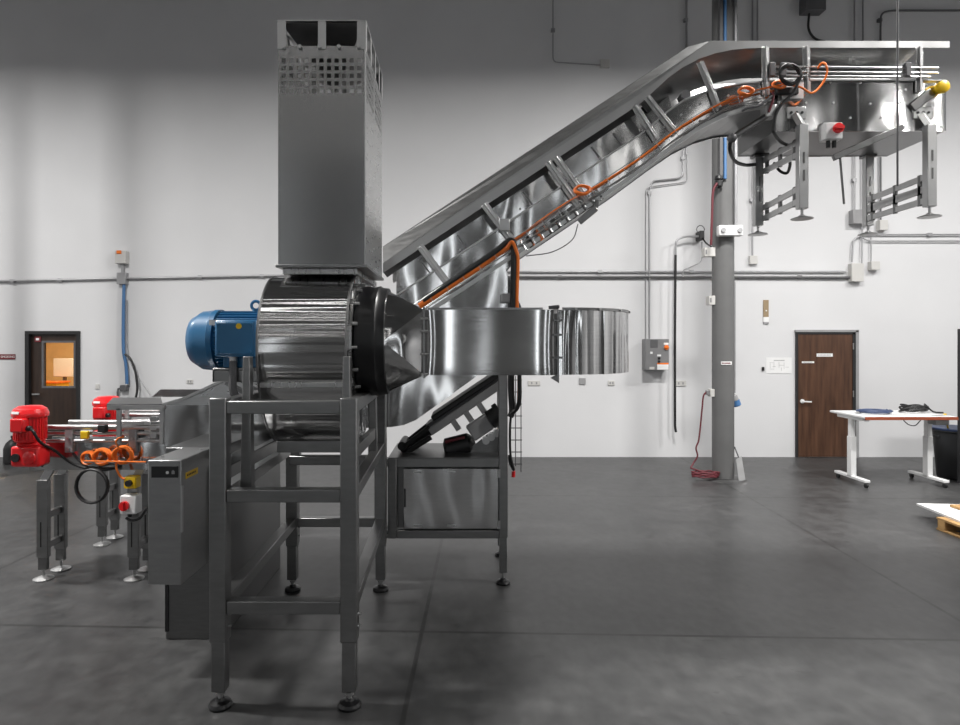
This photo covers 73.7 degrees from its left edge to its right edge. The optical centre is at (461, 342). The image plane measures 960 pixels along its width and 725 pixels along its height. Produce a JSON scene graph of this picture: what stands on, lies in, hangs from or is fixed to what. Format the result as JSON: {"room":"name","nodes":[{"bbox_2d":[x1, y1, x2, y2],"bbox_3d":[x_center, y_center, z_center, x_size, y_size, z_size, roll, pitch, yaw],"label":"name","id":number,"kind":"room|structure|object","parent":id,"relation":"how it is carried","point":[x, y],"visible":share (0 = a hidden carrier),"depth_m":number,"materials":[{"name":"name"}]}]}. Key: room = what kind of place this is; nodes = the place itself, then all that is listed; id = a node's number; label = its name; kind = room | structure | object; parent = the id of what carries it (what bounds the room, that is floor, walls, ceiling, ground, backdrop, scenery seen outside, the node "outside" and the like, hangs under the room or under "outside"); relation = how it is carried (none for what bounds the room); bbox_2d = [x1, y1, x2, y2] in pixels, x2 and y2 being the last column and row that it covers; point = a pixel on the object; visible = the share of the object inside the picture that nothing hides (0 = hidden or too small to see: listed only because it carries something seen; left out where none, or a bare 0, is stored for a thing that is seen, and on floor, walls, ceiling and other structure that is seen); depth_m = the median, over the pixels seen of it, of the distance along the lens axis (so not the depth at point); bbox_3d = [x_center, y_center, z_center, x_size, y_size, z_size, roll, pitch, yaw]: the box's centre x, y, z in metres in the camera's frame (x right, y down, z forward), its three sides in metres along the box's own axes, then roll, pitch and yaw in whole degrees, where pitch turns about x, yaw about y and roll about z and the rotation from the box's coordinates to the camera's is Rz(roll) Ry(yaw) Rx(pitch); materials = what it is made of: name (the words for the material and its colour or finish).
{"room":"factory floor","nodes":[
{"label":"factory floor","id":0,"kind":"room"},
{"bbox_2d":[0,0,959,456],"bbox_3d":[0.000,-2.300,10.200,22.400,8.200,0.200,0,0,0],"label":"wall","id":1,"kind":"structure","parent":0,"point":[146,129],"depth_m":10.10,"materials":[{"name":"white paint"}]},
{"bbox_2d":[0,354,14,358],"bbox_3d":[-7.333,0.217,10.092,0.574,0.080,0.012,0,0,0],"label":"wall sign","id":2,"kind":"object","parent":1,"relation":"attached to","point":[2,356],"visible":1,"depth_m":10.09,"materials":[{"name":"red plastic"}]},
{"bbox_2d":[25,331,79,438],"bbox_3d":[-6.451,0.805,10.145,0.860,1.989,0.150,0,0,0],"label":"door","id":3,"kind":"structure","parent":1,"relation":"in","point":[52,364],"depth_m":10.13,"materials":[{"name":"brown wood"}]},
{"bbox_2d":[35,337,40,341],"bbox_3d":[-6.707,-0.059,10.120,0.095,0.087,0.019,0,0,0],"label":"door sign","id":4,"kind":"object","parent":3,"relation":"attached to","point":[37,339],"visible":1,"depth_m":10.11,"materials":[{"name":"white plastic"}]},
{"bbox_2d":[0,278,116,282],"bbox_3d":[-6.523,-0.990,10.070,2.421,0.080,0.055,0,0,0],"label":"conduit","id":5,"kind":"object","parent":1,"relation":"attached to","point":[58,279],"visible":1,"depth_m":10.04,"materials":[{"name":"metal"}]},
{"bbox_2d":[115,250,128,284],"bbox_3d":[-5.332,-1.181,10.029,0.165,0.520,0.138,0,0,0],"label":"switch","id":6,"kind":"object","parent":1,"relation":"attached to","point":[121,257],"visible":1,"depth_m":10.00,"materials":[{"name":"plastic"}]},
{"bbox_2d":[117,385,128,396],"bbox_3d":[-5.335,0.885,10.045,0.166,0.450,0.090,0,0,0],"label":"air regulator","id":7,"kind":"object","parent":1,"relation":"attached to","point":[122,387],"visible":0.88,"depth_m":10.01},
{"bbox_2d":[121,284,128,383],"bbox_3d":[-5.287,-0.141,10.045,0.113,1.571,0.062,0,0,0],"label":"air hose","id":8,"kind":"object","parent":7,"relation":"attached to","point":[123,285],"visible":1,"depth_m":10.03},
{"bbox_2d":[124,353,137,396],"bbox_3d":[-5.167,0.590,10.000,0.222,0.863,0.036,0,0,0],"label":"power cable","id":9,"kind":"object","parent":8,"relation":"hanging from","point":[125,354],"visible":0.81,"depth_m":9.99,"materials":[{"name":"black plastic"}]},
{"bbox_2d":[126,300,149,394],"bbox_3d":[-5.087,0.072,10.058,0.388,1.498,0.021,0,0,3],"label":"cable","id":10,"kind":"object","parent":1,"relation":"attached to","point":[126,300],"visible":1,"depth_m":10.06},
{"bbox_2d":[127,274,285,279],"bbox_3d":[-3.914,-1.041,10.070,2.736,0.087,0.055,0,0,0],"label":"conduit","id":11,"kind":"object","parent":1,"relation":"attached to","point":[260,275],"visible":0.82,"depth_m":10.04,"materials":[{"name":"metal"}]},
{"bbox_2d":[528,381,539,385],"bbox_3d":[1.136,0.631,10.090,0.189,0.079,0.016,0,0,0],"label":"wall plate","id":12,"kind":"object","parent":1,"relation":"attached to","point":[530,383],"visible":1,"depth_m":10.08,"materials":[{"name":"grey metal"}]},
{"bbox_2d":[551,0,600,65],"bbox_3d":[1.793,-4.955,10.073,0.785,1.188,0.050,0,0,0],"label":"conduit","id":13,"kind":"object","parent":1,"relation":"attached to","point":[552,28],"visible":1,"depth_m":10.05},
{"bbox_2d":[579,378,585,384],"bbox_3d":[1.898,0.604,10.091,0.103,0.103,0.014,0,0,0],"label":"wall plate","id":14,"kind":"object","parent":1,"relation":"attached to","point":[582,381],"visible":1,"depth_m":10.08,"materials":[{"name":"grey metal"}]},
{"bbox_2d":[600,59,609,67],"bbox_3d":[2.249,-4.395,10.074,0.142,0.126,0.048,0,0,0],"label":"junction box","id":15,"kind":"object","parent":1,"relation":"attached to","point":[605,63],"visible":1,"depth_m":10.05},
{"bbox_2d":[608,381,614,385],"bbox_3d":[2.355,0.631,10.090,0.103,0.079,0.016,0,0,0],"label":"wall plate","id":16,"kind":"object","parent":1,"relation":"attached to","point":[610,383],"visible":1,"depth_m":10.08,"materials":[{"name":"white plastic"}]},
{"bbox_2d":[642,339,668,369],"bbox_3d":[3.020,0.178,9.976,0.364,0.480,0.243,0,0,0],"label":"control panel","id":17,"kind":"object","parent":1,"relation":"attached to","point":[655,352],"visible":1,"depth_m":9.90,"materials":[{"name":"grey metal"}]},
{"bbox_2d":[647,150,684,338],"bbox_3d":[3.211,-1.540,10.072,0.587,2.987,0.051,0,0,0],"label":"conduit","id":18,"kind":"object","parent":1,"relation":"attached to","point":[682,157],"visible":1,"depth_m":10.05,"materials":[{"name":"metal"}]},
{"bbox_2d":[645,155,687,338],"bbox_3d":[3.213,-1.540,10.060,0.664,2.987,0.016,0,0,0],"label":"conduit","id":19,"kind":"object","parent":1,"relation":"attached to","point":[686,155],"visible":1,"depth_m":10.05,"materials":[{"name":"metal"}]},
{"bbox_2d":[507,270,846,272],"bbox_3d":[3.081,-1.124,10.072,5.910,0.050,0.052,0,0,0],"label":"conduit","id":20,"kind":"object","parent":1,"relation":"attached to","point":[598,271],"visible":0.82,"depth_m":10.05,"materials":[{"name":"metal"}]},
{"bbox_2d":[509,275,849,278],"bbox_3d":[3.112,-1.036,10.069,5.973,0.052,0.058,0,0,0],"label":"conduit","id":21,"kind":"object","parent":1,"relation":"attached to","point":[558,276],"visible":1,"depth_m":10.04,"materials":[{"name":"metal"}]},
{"bbox_2d":[682,242,702,276],"bbox_3d":[3.616,-1.310,10.040,0.316,0.549,0.018,0,0,0],"label":"conduit","id":22,"kind":"object","parent":21,"relation":"attached to","point":[701,242],"visible":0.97,"depth_m":10.03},
{"bbox_2d":[676,381,685,385],"bbox_3d":[3.448,0.635,10.090,0.174,0.087,0.016,0,0,0],"label":"wall plate","id":23,"kind":"object","parent":1,"relation":"attached to","point":[678,383],"visible":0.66,"depth_m":10.08,"materials":[{"name":"white plastic"}]},
{"bbox_2d":[683,0,687,154],"bbox_3d":[3.521,-4.252,10.071,0.060,2.594,0.054,0,0,0],"label":"conduit","id":24,"kind":"object","parent":1,"relation":"attached to","point":[685,20],"visible":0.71,"depth_m":10.05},
{"bbox_2d":[674,225,711,431],"bbox_3d":[3.534,-0.221,9.722,0.486,3.218,0.752,0,0,0],"label":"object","id":25,"kind":"object","parent":1,"relation":"attached to","point":[699,236],"visible":1,"depth_m":9.94,"materials":[{"name":"black plastic"}]},
{"bbox_2d":[749,0,752,255],"bbox_3d":[4.558,-3.458,10.072,0.060,4.181,0.051,0,0,0],"label":"conduit","id":26,"kind":"object","parent":1,"relation":"attached to","point":[750,199],"visible":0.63,"depth_m":10.05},
{"bbox_2d":[749,256,757,263],"bbox_3d":[4.580,-1.306,10.069,0.118,0.134,0.058,0,0,0],"label":"outlet box","id":27,"kind":"object","parent":1,"relation":"attached to","point":[752,259],"visible":1,"depth_m":10.04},
{"bbox_2d":[757,0,757,40],"bbox_3d":[4.645,-5.124,10.060,0.025,0.849,0.026,0,0,0],"label":"conduit","id":28,"kind":"object","parent":1,"relation":"attached to","point":[757,0],"visible":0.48,"depth_m":10.05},
{"bbox_2d":[763,300,768,323],"bbox_3d":[4.791,-0.489,10.082,0.082,0.379,0.031,0,0,0],"label":"board","id":29,"kind":"object","parent":1,"relation":"attached to","point":[765,302],"visible":1,"depth_m":10.08,"materials":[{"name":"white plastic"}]},
{"bbox_2d":[766,358,791,372],"bbox_3d":[4.999,0.353,10.095,0.402,0.249,0.005,0,0,0],"label":"paper notice","id":30,"kind":"object","parent":1,"relation":"attached to","point":[773,365],"visible":1,"depth_m":10.09,"materials":[{"name":"white paper"}]},
{"bbox_2d":[799,0,825,40],"bbox_3d":[5.523,-5.073,9.999,0.415,0.727,0.198,0,0,0],"label":"electrical box","id":31,"kind":"object","parent":1,"relation":"attached to","point":[808,8],"depth_m":9.96,"materials":[{"name":"black plastic"}]},
{"bbox_2d":[794,330,858,457],"bbox_3d":[5.739,0.796,10.053,0.988,2.007,0.092,0,0,0],"label":"door","id":32,"kind":"structure","parent":1,"relation":"in","point":[826,384],"depth_m":10.07,"materials":[{"name":"brown wood"}]},
{"bbox_2d":[817,353,832,356],"bbox_3d":[5.705,0.189,10.068,0.252,0.050,0.005,0,0,0],"label":"door sign","id":33,"kind":"object","parent":32,"relation":"attached to","point":[818,354],"visible":1,"depth_m":10.06,"materials":[{"name":"white plastic"}]},
{"bbox_2d":[851,0,856,208],"bbox_3d":[6.170,-3.804,10.072,0.060,3.490,0.051,0,0,0],"label":"conduit","id":34,"kind":"object","parent":1,"relation":"attached to","point":[854,179],"visible":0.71,"depth_m":10.05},
{"bbox_2d":[849,209,861,224],"bbox_3d":[6.237,-1.973,10.039,0.276,0.221,0.118,0,0,0],"label":"box","id":35,"kind":"object","parent":1,"relation":"attached to","point":[855,215],"visible":0.55,"depth_m":9.98,"materials":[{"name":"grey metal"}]},
{"bbox_2d":[848,263,863,281],"bbox_3d":[6.186,-1.105,10.049,0.189,0.284,0.098,0,0,0],"label":"junction box","id":36,"kind":"object","parent":1,"relation":"attached to","point":[855,270],"visible":1,"depth_m":10.00,"materials":[{"name":"plastic"}]},
{"bbox_2d":[861,225,862,262],"bbox_3d":[6.287,-1.513,10.060,0.017,0.668,0.018,0,0,0],"label":"conduit","id":37,"kind":"object","parent":1,"relation":"attached to","point":[861,225],"visible":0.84,"depth_m":10.06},
{"bbox_2d":[862,0,863,40],"bbox_3d":[6.303,-3.804,10.060,0.025,3.490,0.026,0,0,0],"label":"conduit","id":38,"kind":"object","parent":1,"relation":"attached to","point":[862,0],"visible":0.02,"depth_m":10.05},
{"bbox_2d":[870,236,871,260],"bbox_3d":[6.429,-1.509,10.060,0.017,0.472,0.018,0,0,0],"label":"conduit","id":39,"kind":"object","parent":1,"relation":"attached to","point":[870,236],"visible":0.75,"depth_m":10.05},
{"bbox_2d":[868,261,879,269],"bbox_3d":[6.466,-1.211,10.049,0.134,0.134,0.098,0,0,0],"label":"junction box","id":40,"kind":"object","parent":1,"relation":"attached to","point":[872,265],"visible":1,"depth_m":10.00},
{"bbox_2d":[876,220,887,230],"bbox_3d":[6.597,-1.846,10.049,0.126,0.158,0.098,0,0,0],"label":"outlet box","id":41,"kind":"object","parent":1,"relation":"attached to","point":[881,225],"visible":1,"depth_m":10.00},
{"bbox_2d":[851,233,959,261],"bbox_3d":[7.366,-1.502,10.073,2.495,0.458,0.050,0,0,0],"label":"conduit","id":42,"kind":"object","parent":1,"relation":"attached to","point":[926,234],"visible":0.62,"depth_m":10.05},
{"bbox_2d":[860,236,959,241],"bbox_3d":[7.420,-1.650,10.060,2.388,0.113,0.020,0,0,0],"label":"conduit","id":43,"kind":"object","parent":1,"relation":"attached to","point":[860,236],"visible":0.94,"depth_m":10.05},
{"bbox_2d":[877,9,959,219],"bbox_3d":[7.184,-3.572,10.072,1.288,3.340,0.053,0,0,0],"label":"conduit","id":44,"kind":"object","parent":1,"relation":"attached to","point":[879,20],"visible":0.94,"depth_m":10.05,"materials":[{"name":"metal"}]},
{"bbox_2d":[0,457,959,724],"bbox_3d":[0.000,1.900,0.550,22.400,0.200,19.500,0,0,0],"label":"floor","id":45,"kind":"structure","parent":0,"point":[641,590],"depth_m":4.20,"materials":[{"name":"concrete"}]},
{"bbox_2d":[0,473,8,478],"bbox_3d":[-6.410,-2.300,8.530,0.600,8.200,0.600,0,0,0],"label":"steel column","id":46,"kind":"structure","parent":45,"relation":"on","point":[2,475],"depth_m":8.63,"materials":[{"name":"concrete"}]},
{"bbox_2d":[3,435,15,464],"bbox_3d":[-6.726,1.595,9.600,0.264,0.410,0.260,0,0,0],"label":"pipe","id":47,"kind":"object","parent":45,"relation":"on","point":[7,447],"visible":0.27,"depth_m":9.48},
{"bbox_2d":[29,420,169,581],"bbox_3d":[-2.760,1.208,4.987,1.040,1.185,0.363,0,0,0],"label":"conveyor","id":48,"kind":"object","parent":45,"relation":"on","point":[71,446],"visible":0.72,"depth_m":4.86,"materials":[{"name":"metal"}]},
{"bbox_2d":[10,405,49,466],"bbox_3d":[-3.160,0.675,4.667,0.238,0.440,0.274,0,0,0],"label":"gearmotor","id":49,"kind":"object","parent":48,"relation":"attached to","point":[27,452],"visible":0.99,"depth_m":4.60,"materials":[{"name":"red metal"}]},
{"bbox_2d":[30,427,115,470],"bbox_3d":[-2.875,0.785,4.754,0.553,0.363,0.168,0,0,-27],"label":"cable","id":50,"kind":"object","parent":49,"relation":"attached to","point":[39,441],"visible":0.88,"depth_m":4.77,"materials":[{"name":"black plastic"}]},
{"bbox_2d":[80,431,89,438],"bbox_3d":[-2.830,0.690,4.804,0.060,0.060,0.028,0,0,0],"label":"sensor","id":51,"kind":"object","parent":48,"relation":"attached to","point":[83,434],"visible":1,"depth_m":4.79,"materials":[{"name":"yellow plastic"}]},
{"bbox_2d":[98,424,107,432],"bbox_3d":[-2.690,0.640,4.794,0.060,0.060,0.048,0,0,0],"label":"sensor","id":52,"kind":"object","parent":48,"relation":"attached to","point":[102,428],"visible":1,"depth_m":4.77,"materials":[{"name":"black plastic"}]},
{"bbox_2d":[80,445,145,465],"bbox_3d":[-2.605,0.839,4.796,0.500,0.150,0.102,0,0,0],"label":"wire holder","id":53,"kind":"object","parent":48,"relation":"attached to","point":[85,457],"depth_m":4.77,"materials":[{"name":"plastic"}]},
{"bbox_2d":[74,468,109,503],"bbox_3d":[-2.741,1.059,4.740,0.256,0.266,0.042,0,0,0],"label":"cable coil","id":54,"kind":"object","parent":53,"relation":"hanging from","point":[107,483],"visible":1,"depth_m":4.72,"materials":[{"name":"black plastic"}]},
{"bbox_2d":[84,460,145,462],"bbox_3d":[-2.575,0.879,4.750,0.460,0.019,0.012,0,0,0],"label":"cable","id":55,"kind":"object","parent":53,"relation":"on","point":[84,460],"visible":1,"depth_m":4.75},
{"bbox_2d":[115,436,123,448],"bbox_3d":[-2.529,0.739,4.729,0.060,0.099,0.036,0,0,0],"label":"cable","id":56,"kind":"object","parent":48,"relation":"attached to","point":[118,438],"visible":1,"depth_m":4.72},
{"bbox_2d":[118,493,141,516],"bbox_3d":[-2.486,1.221,4.790,0.124,0.170,0.130,0,0,0],"label":"switch","id":57,"kind":"object","parent":48,"relation":"attached to","point":[130,503],"visible":1,"depth_m":4.76,"materials":[{"name":"white plastic"}]},
{"bbox_2d":[125,509,146,521],"bbox_3d":[-2.450,1.306,4.830,0.071,0.071,0.156,0,0,45],"label":"power cable","id":58,"kind":"object","parent":57,"relation":"attached to","point":[145,510],"visible":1,"depth_m":4.80,"materials":[{"name":"black plastic"}]},
{"bbox_2d":[124,475,140,488],"bbox_3d":[-2.478,1.043,4.800,0.092,0.090,0.110,0,0,0],"label":"station","id":59,"kind":"object","parent":48,"relation":"attached to","point":[131,481],"visible":1,"depth_m":4.77,"materials":[{"name":"yellow plastic"}]},
{"bbox_2d":[115,463,124,479],"bbox_3d":[-2.545,0.956,4.767,0.074,0.129,0.021,0,0,-11],"label":"cable","id":60,"kind":"object","parent":59,"relation":"attached to","point":[116,466],"visible":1,"depth_m":4.76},
{"bbox_2d":[93,410,158,546],"bbox_3d":[-2.616,1.208,5.816,1.332,1.185,0.363,0,0,0],"label":"conveyor","id":61,"kind":"object","parent":45,"relation":"on","point":[102,512],"visible":0.27,"depth_m":5.72,"materials":[{"name":"metal"}]},
{"bbox_2d":[92,396,123,435],"bbox_3d":[-3.050,0.675,5.492,0.238,0.440,0.274,0,0,0],"label":"gearmotor","id":62,"kind":"object","parent":61,"relation":"attached to","point":[100,412],"visible":0.36,"depth_m":5.40,"materials":[{"name":"red metal"}]},
{"bbox_2d":[148,433,279,638],"bbox_3d":[-1.630,1.214,4.295,0.340,1.173,1.710,0,0,0],"label":"base cabinet","id":63,"kind":"object","parent":45,"relation":"on","point":[178,479],"visible":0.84,"depth_m":3.79,"materials":[{"name":"metal"}]},
{"bbox_2d":[208,390,388,712],"bbox_3d":[-0.894,1.035,3.915,0.792,1.530,1.606,0,0,0],"label":"stand","id":64,"kind":"object","parent":45,"relation":"on","point":[225,599],"visible":0.91,"depth_m":3.14,"materials":[{"name":"metal"}]},
{"bbox_2d":[185,276,422,486],"bbox_3d":[-0.901,0.179,3.921,1.373,1.148,1.239,0,0,0],"label":"centrifugal blower","id":65,"kind":"object","parent":64,"relation":"on","point":[307,338],"visible":0.85,"depth_m":3.54,"materials":[{"name":"metal"}]},
{"bbox_2d":[212,367,256,381],"bbox_3d":[-1.260,0.180,3.825,0.289,0.080,0.450,0,0,0],"label":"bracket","id":66,"kind":"object","parent":65,"relation":"attached to","point":[219,374],"depth_m":3.60,"materials":[{"name":"metal"}]},
{"bbox_2d":[275,20,383,286],"bbox_3d":[-0.794,-1.109,4.042,0.516,1.433,0.876,0,0,0],"label":"exhaust stack","id":67,"kind":"object","parent":65,"relation":"on","point":[330,144],"visible":0.99,"depth_m":3.62,"materials":[{"name":"metal"}]},
{"bbox_2d":[421,305,629,382],"bbox_3d":[0.413,0.006,4.016,1.296,0.445,0.787,0,0,0],"label":"air duct","id":68,"kind":"object","parent":65,"relation":"attached to","point":[556,342],"visible":1,"depth_m":3.64,"materials":[{"name":"metal"}]},
{"bbox_2d":[387,375,509,585],"bbox_3d":[-0.123,0.770,5.105,1.014,2.060,0.738,0,0,0],"label":"stand","id":69,"kind":"object","parent":45,"relation":"on","point":[433,492],"visible":0.84,"depth_m":4.76,"materials":[{"name":"metal"}]},
{"bbox_2d":[388,443,498,457],"bbox_3d":[-0.105,0.856,5.105,0.890,0.006,0.690,0,0,0],"label":"tray","id":70,"kind":"object","parent":69,"relation":"on","point":[428,450],"depth_m":4.92,"materials":[{"name":"metal"}]},
{"bbox_2d":[397,375,497,452],"bbox_3d":[-0.074,0.566,5.100,0.859,0.706,0.480,0,0,0],"label":"conveyor","id":71,"kind":"object","parent":69,"relation":"on","point":[487,386],"visible":0.88,"depth_m":4.98,"materials":[{"name":"grey metal"}]},
{"bbox_2d":[511,376,521,465],"bbox_3d":[0.399,0.604,4.770,0.097,0.716,0.008,0,0,0],"label":"basket tray","id":72,"kind":"object","parent":69,"relation":"hanging from","point":[515,428],"visible":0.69,"depth_m":4.77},
{"bbox_2d":[107,41,949,445],"bbox_3d":[0.414,-0.747,5.090,6.415,3.065,0.901,0,0,1],"label":"conveyor","id":73,"kind":"object","parent":69,"relation":"on","point":[853,113],"depth_m":4.75,"materials":[{"name":"metal"}]},
{"bbox_2d":[418,246,508,307],"bbox_3d":[0.011,-0.487,4.685,0.673,0.463,0.051,0,0,0],"label":"cable bundle","id":74,"kind":"object","parent":73,"relation":"hanging from","point":[421,304],"visible":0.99,"depth_m":4.67,"materials":[{"name":"rubber"}]},
{"bbox_2d":[421,237,516,417],"bbox_3d":[0.052,-0.110,4.681,0.701,1.323,0.090,0,0,0],"label":"cable bundle","id":75,"kind":"object","parent":73,"relation":"hanging from","point":[511,397],"visible":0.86,"depth_m":4.67,"materials":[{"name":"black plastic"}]},
{"bbox_2d":[508,417,514,470],"bbox_3d":[0.366,0.735,4.725,0.054,0.424,0.029,0,0,0],"label":"power cable","id":76,"kind":"object","parent":75,"relation":"hanging from","point":[510,460],"visible":0.99,"depth_m":4.71,"materials":[{"name":"black plastic"}]},
{"bbox_2d":[506,240,519,394],"bbox_3d":[0.383,-0.148,4.658,0.129,1.193,0.069,0,0,-30],"label":"cable bundle","id":77,"kind":"object","parent":73,"relation":"hanging from","point":[512,242],"visible":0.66,"depth_m":4.64,"materials":[{"name":"rubber"}]},
{"bbox_2d":[510,375,521,414],"bbox_3d":[0.393,0.383,4.681,0.092,0.298,0.035,0,0,19],"label":"cable","id":78,"kind":"object","parent":77,"relation":"attached to","point":[519,377],"visible":0.98,"depth_m":4.66,"materials":[{"name":"black plastic"}]},
{"bbox_2d":[415,89,764,308],"bbox_3d":[0.924,-1.036,4.707,2.576,1.628,0.080,0,0,0],"label":"wire tray","id":79,"kind":"object","parent":73,"relation":"on","point":[489,287],"depth_m":4.75,"materials":[{"name":"metal"}]},
{"bbox_2d":[515,84,782,238],"bbox_3d":[1.366,-1.326,4.696,1.976,1.150,0.020,0,0,0],"label":"cable","id":80,"kind":"object","parent":73,"relation":"attached to","point":[709,109],"visible":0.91,"depth_m":4.69,"materials":[{"name":"rubber"}]},
{"bbox_2d":[728,142,756,166],"bbox_3d":[2.181,-1.456,5.011,0.072,0.124,0.788,0,0,37],"label":"power cable","id":81,"kind":"object","parent":73,"relation":"hanging from","point":[730,152],"visible":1,"depth_m":4.93,"materials":[{"name":"black plastic"}]},
{"bbox_2d":[741,95,772,111],"bbox_3d":[2.146,-1.741,4.651,0.223,0.121,0.026,0,0,3],"label":"air hose","id":82,"kind":"object","parent":73,"relation":"attached to","point":[771,96],"visible":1,"depth_m":4.64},
{"bbox_2d":[768,92,774,112],"bbox_3d":[2.246,-1.750,4.650,0.049,0.148,0.018,0,0,0],"label":"cable","id":83,"kind":"object","parent":73,"relation":"attached to","point":[773,97],"visible":1,"depth_m":4.64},
{"bbox_2d":[773,162,791,174],"bbox_3d":[2.626,-1.439,5.201,0.106,0.116,0.218,0,0,0],"label":"power cable","id":84,"kind":"object","parent":73,"relation":"hanging from","point":[779,170],"visible":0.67,"depth_m":5.24,"materials":[{"name":"black plastic"}]},
{"bbox_2d":[771,82,799,145],"bbox_3d":[2.485,-1.706,4.828,0.174,0.419,0.578,0,0,36],"label":"power cable","id":85,"kind":"object","parent":73,"relation":"hanging from","point":[792,93],"visible":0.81,"depth_m":4.64,"materials":[{"name":"black plastic"}]},
{"bbox_2d":[783,62,827,93],"bbox_3d":[2.495,-1.921,4.657,0.310,0.242,0.073,0,0,0],"label":"cable","id":86,"kind":"object","parent":73,"relation":"hanging from","point":[821,63],"visible":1,"depth_m":4.63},
{"bbox_2d":[701,0,746,482],"bbox_3d":[3.479,-2.300,8.530,0.600,8.200,0.600,0,0,0],"label":"steel column","id":87,"kind":"structure","parent":45,"relation":"on","point":[723,206],"depth_m":8.41,"materials":[{"name":"metal"}]},
{"bbox_2d":[701,247,714,257],"bbox_3d":[3.292,-1.206,8.527,0.160,0.120,0.126,0,0,0],"label":"switch box","id":88,"kind":"object","parent":87,"relation":"attached to","point":[707,252],"visible":1,"depth_m":8.47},
{"bbox_2d":[705,389,714,396],"bbox_3d":[3.300,0.663,8.530,0.097,0.100,0.100,0,0,0],"label":"outlet box","id":89,"kind":"object","parent":87,"relation":"attached to","point":[710,392],"visible":1,"depth_m":8.48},
{"bbox_2d":[690,392,719,478],"bbox_3d":[3.200,1.209,8.421,0.392,1.127,0.252,0,0,0],"label":"extension cord","id":90,"kind":"object","parent":89,"relation":"hanging from","point":[707,473],"visible":1,"depth_m":8.45,"materials":[{"name":"rubber"}]},
{"bbox_2d":[706,296,714,304],"bbox_3d":[3.313,-0.566,8.527,0.081,0.120,0.126,0,0,0],"label":"switch box","id":91,"kind":"object","parent":87,"relation":"attached to","point":[710,300],"visible":1,"depth_m":8.47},
{"bbox_2d":[718,0,722,180],"bbox_3d":[3.381,-4.252,8.370,0.036,4.293,0.060,0,0,0],"label":"channel","id":92,"kind":"object","parent":87,"relation":"attached to","point":[720,2],"visible":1,"depth_m":8.34,"materials":[{"name":"metal"}]},
{"bbox_2d":[723,0,726,178],"bbox_3d":[3.439,-4.272,8.365,0.040,4.253,0.040,0,0,0],"label":"pipe","id":93,"kind":"object","parent":87,"relation":"attached to","point":[724,1],"visible":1,"depth_m":8.35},
{"bbox_2d":[714,175,723,187],"bbox_3d":[3.361,-2.112,8.370,0.120,0.160,0.120,0,0,0],"label":"filter","id":94,"kind":"object","parent":93,"relation":"attached to","point":[718,178],"visible":0.98,"depth_m":8.33,"materials":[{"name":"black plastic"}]},
{"bbox_2d":[710,182,717,244],"bbox_3d":[3.279,-1.682,8.330,0.108,0.815,0.032,0,0,0],"label":"air hose","id":95,"kind":"object","parent":94,"relation":"hanging from","point":[716,183],"visible":1,"depth_m":8.32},
{"bbox_2d":[717,225,742,236],"bbox_3d":[3.488,-1.461,8.327,0.312,0.137,0.124,0,0,0],"label":"emergency light","id":96,"kind":"object","parent":87,"relation":"attached to","point":[722,230],"visible":1,"depth_m":8.29,"materials":[{"name":"white plastic"}]},
{"bbox_2d":[734,282,735,392],"bbox_3d":[3.634,-0.073,8.530,0.026,1.479,0.026,0,0,0],"label":"conduit","id":97,"kind":"object","parent":87,"relation":"attached to","point":[734,282],"visible":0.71,"depth_m":8.52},
{"bbox_2d":[734,0,736,224],"bbox_3d":[3.597,-3.966,8.410,0.040,4.866,0.040,0,0,0],"label":"conduit","id":98,"kind":"object","parent":87,"relation":"attached to","point":[735,1],"visible":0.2,"depth_m":8.39,"materials":[{"name":"metal"}]},
{"bbox_2d":[734,394,740,406],"bbox_3d":[3.647,0.767,8.530,0.141,0.175,0.110,0,0,0],"label":"plug","id":99,"kind":"object","parent":87,"relation":"attached to","point":[737,402],"visible":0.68,"depth_m":8.49,"materials":[{"name":"blue plastic"}]},
{"bbox_2d":[734,447,744,480],"bbox_3d":[3.638,1.583,8.381,0.104,0.429,0.181,0,0,0],"label":"pan","id":100,"kind":"object","parent":87,"relation":"on","point":[740,470],"visible":1,"depth_m":8.38,"materials":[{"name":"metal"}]},
{"bbox_2d":[830,403,957,487],"bbox_3d":[5.558,1.291,8.218,1.237,1.017,0.764,0,0,0],"label":"work table","id":101,"kind":"object","parent":45,"relation":"on","point":[852,415],"depth_m":8.20,"materials":[{"name":"white plastic"}]},
{"bbox_2d":[932,425,956,479],"bbox_3d":[6.620,1.462,8.550,0.620,0.675,0.620,0,0,0],"label":"waste bin","id":102,"kind":"object","parent":45,"relation":"on","point":[944,438],"visible":0.87,"depth_m":8.45,"materials":[{"name":"plastic"}]},
{"bbox_2d":[936,517,959,537],"bbox_3d":[5.169,1.739,5.620,1.178,0.122,1.120,0,0,0],"label":"pallet","id":103,"kind":"object","parent":45,"relation":"on","point":[946,525],"visible":0.84,"depth_m":6.08,"materials":[{"name":"wood"}]},
{"bbox_2d":[916,503,959,522],"bbox_3d":[5.300,1.667,6.110,1.290,0.020,0.904,0,0,5],"label":"board","id":104,"kind":"object","parent":103,"relation":"on","point":[945,510],"visible":1,"depth_m":6.37,"materials":[{"name":"plastic"}]},
{"bbox_2d":[950,504,959,509],"bbox_3d":[5.115,1.643,6.400,0.370,0.026,0.140,0,0,0],"label":"wood block","id":105,"kind":"object","parent":104,"relation":"on","point":[956,506],"visible":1,"depth_m":6.42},
{"bbox_2d":[957,329,959,483],"bbox_3d":[6.730,0.810,8.053,0.740,1.980,0.335,0,0,0],"label":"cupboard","id":106,"kind":"object","parent":45,"relation":"on","point":[958,330],"visible":1,"depth_m":8.20,"materials":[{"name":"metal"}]},
{"bbox_3d":[0.000,-6.500,0.550,22.400,0.200,19.500,0,0,0],"label":"ceiling","id":107,"kind":"structure","parent":0,"visible":0},
{"bbox_2d":[896,0,898,185],"bbox_3d":[3.062,-3.752,4.500,0.014,5.295,0.014,0,0,0],"label":"wire","id":108,"kind":"object","parent":107,"relation":"hanging from","point":[897,1],"visible":1,"depth_m":4.50,"materials":[{"name":"metal"}]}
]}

